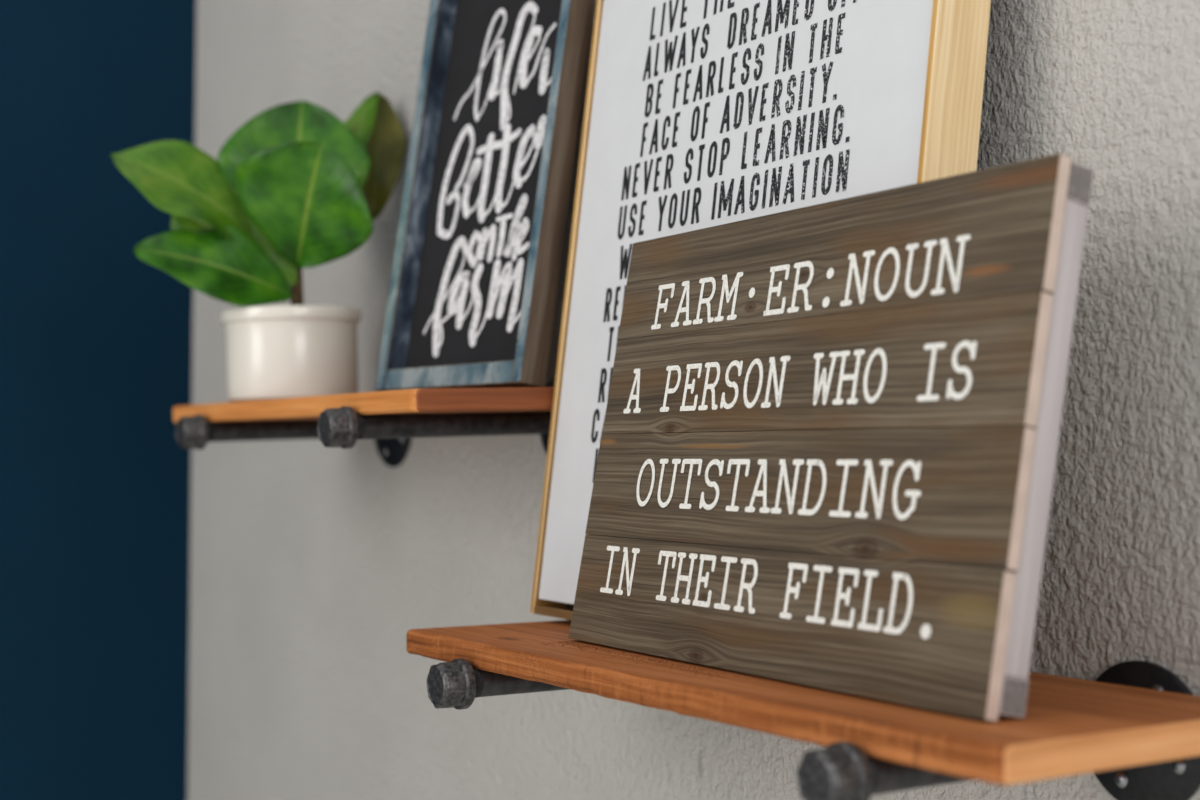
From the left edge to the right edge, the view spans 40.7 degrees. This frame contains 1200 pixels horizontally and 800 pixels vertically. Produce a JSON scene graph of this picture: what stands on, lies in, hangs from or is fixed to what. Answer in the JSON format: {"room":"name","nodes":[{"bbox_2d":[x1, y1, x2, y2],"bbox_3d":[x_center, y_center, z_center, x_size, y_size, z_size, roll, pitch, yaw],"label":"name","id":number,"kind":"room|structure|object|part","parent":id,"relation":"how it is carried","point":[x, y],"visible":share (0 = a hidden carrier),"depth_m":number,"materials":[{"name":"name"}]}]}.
{"room":"living room","nodes":[
{"label":"living room","id":0,"kind":"room"},
{"bbox_2d":[0,0,196,799],"bbox_3d":[-1.666,0.095,1.744,2.720,2.600,0.120,1,-2,-34],"label":"wall","id":1,"kind":"structure","parent":0,"point":[96,338],"depth_m":2.30,"materials":[{"name":"blue paint"}]},
{"bbox_2d":[187,0,1199,799],"bbox_3d":[0.531,0.068,0.798,0.120,2.600,3.897,1,-2,-34],"label":"wall","id":2,"kind":"structure","parent":0,"point":[312,564],"depth_m":1.62,"materials":[{"name":"grey paint"}]},
{"bbox_2d":[176,415,411,466],"bbox_3d":[-0.336,0.028,1.767,0.252,0.091,0.091,1,-2,-34],"label":"bracket","id":3,"kind":"object","parent":2,"relation":"attached to","point":[195,431],"visible":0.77,"depth_m":1.74,"materials":[{"name":"black metal"}]},
{"bbox_2d":[173,387,553,422],"bbox_3d":[-0.226,0.007,1.622,0.215,0.027,0.586,1,-2,-34],"label":"shelf board","id":4,"kind":"object","parent":3,"relation":"on","point":[520,399],"visible":0.79,"depth_m":1.39,"materials":[{"name":"brown wood"}]},
{"bbox_2d":[110,92,405,401],"bbox_3d":[-0.366,-0.173,1.743,0.287,0.354,0.216,0,-2,5],"label":"potted plant","id":5,"kind":"object","parent":4,"relation":"on","point":[297,186],"visible":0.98,"depth_m":1.68,"materials":[{"name":"green plant"}]},
{"bbox_3d":[-0.329,-0.047,1.731,0.149,0.098,0.149,-1,-1,-34],"label":"pot","id":6,"kind":"part","parent":5,"relation":"part of","materials":[{"name":"beige ceramic"}]},
{"bbox_3d":[-0.325,-0.117,1.730,0.016,0.083,0.015,-1,-1,-34],"label":"stem","id":7,"kind":"part","parent":5,"relation":"part of","materials":[{"name":"plant"}]},
{"bbox_2d":[375,0,594,390],"bbox_3d":[-0.102,-0.256,1.515,0.103,0.498,0.241,2,-3,-39],"label":"art","id":8,"kind":"object","parent":4,"relation":"on","point":[471,303],"visible":0.98,"depth_m":1.51,"materials":[{"name":"wood"}]},
{"bbox_3d":[-0.172,-0.253,1.601,0.026,0.500,0.018,13,-10,-38],"label":"frame","id":9,"kind":"part","parent":8,"relation":"part of","materials":[{"name":"wood"}]},
{"bbox_3d":[-0.131,-0.020,1.482,0.026,0.020,0.209,13,-10,-38],"label":"frame","id":10,"kind":"part","parent":8,"relation":"part of","materials":[{"name":"wood"}]},
{"bbox_3d":[-0.093,-0.255,1.520,0.006,0.462,0.209,13,-10,-38],"label":"art panel","id":11,"kind":"part","parent":8,"relation":"part of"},
{"bbox_3d":[-0.031,-0.259,1.427,0.026,0.500,0.014,13,-10,-38],"label":"frame","id":12,"kind":"part","parent":8,"relation":"part of","materials":[{"name":"wood"}]},
{"bbox_2d":[318,377,555,453],"bbox_3d":[-0.134,0.018,1.465,0.252,0.091,0.091,1,-2,-34],"label":"bracket","id":13,"kind":"object","parent":2,"relation":"attached to","point":[342,427],"visible":0.7,"depth_m":1.44,"materials":[{"name":"black metal"}]},
{"bbox_2d":[427,658,568,709],"bbox_3d":[-0.010,0.212,1.255,0.266,0.091,0.091,2,-3,-34],"label":"bracket","id":14,"kind":"object","parent":2,"relation":"attached to","point":[456,684],"visible":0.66,"depth_m":1.18,"materials":[{"name":"black metal"}]},
{"bbox_2d":[406,620,1199,784],"bbox_3d":[0.113,0.186,1.093,0.230,0.019,0.623,2,-3,-34],"label":"shelf board","id":15,"kind":"object","parent":14,"relation":"on","point":[1069,726],"visible":0.63,"depth_m":0.90,"materials":[{"name":"brown wood"}]},
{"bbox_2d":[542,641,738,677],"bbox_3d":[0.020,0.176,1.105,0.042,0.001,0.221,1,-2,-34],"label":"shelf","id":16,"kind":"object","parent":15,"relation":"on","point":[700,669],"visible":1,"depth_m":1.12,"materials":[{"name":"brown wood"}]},
{"bbox_2d":[530,0,990,619],"bbox_3d":[0.103,-0.093,1.216,0.108,0.546,0.450,1,-2,-31],"label":"framed print","id":17,"kind":"object","parent":15,"relation":"on","point":[699,114],"visible":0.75,"depth_m":1.23,"materials":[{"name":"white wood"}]},
{"bbox_3d":[0.074,0.173,1.190,0.044,0.007,0.437,9,-6,-30],"label":"frame","id":18,"kind":"part","parent":17,"relation":"part of","materials":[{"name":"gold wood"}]},
{"bbox_3d":[-0.011,-0.086,1.407,0.044,0.545,0.006,9,-6,-30],"label":"frame","id":19,"kind":"part","parent":17,"relation":"part of","materials":[{"name":"brown wood"}]},
{"bbox_3d":[0.216,-0.099,1.026,0.044,0.545,0.006,9,-6,-30],"label":"frame","id":20,"kind":"part","parent":17,"relation":"part of","materials":[{"name":"brown wood"}]},
{"bbox_2d":[569,153,1093,721],"bbox_3d":[0.124,0.024,1.053,0.084,0.303,0.438,1,-2,-31],"label":"sign","id":21,"kind":"object","parent":15,"relation":"on","point":[827,454],"visible":1,"depth_m":0.98,"materials":[{"name":"brown wood"}]},
{"bbox_3d":[0.106,0.162,1.038,0.019,0.020,0.436,14,-9,-30],"label":"rail","id":22,"kind":"part","parent":21,"relation":"part of","materials":[{"name":"white wood"}]},
{"bbox_3d":[0.151,-0.112,1.074,0.019,0.021,0.436,14,-9,-30],"label":"rail","id":23,"kind":"part","parent":21,"relation":"part of","materials":[{"name":"white wood"}]},
{"bbox_2d":[796,660,1199,799],"bbox_3d":[0.221,0.201,0.910,0.266,0.091,0.091,2,-3,-34],"label":"bracket","id":24,"kind":"object","parent":2,"relation":"attached to","point":[842,770],"visible":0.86,"depth_m":0.88,"materials":[{"name":"black metal"}]}
]}

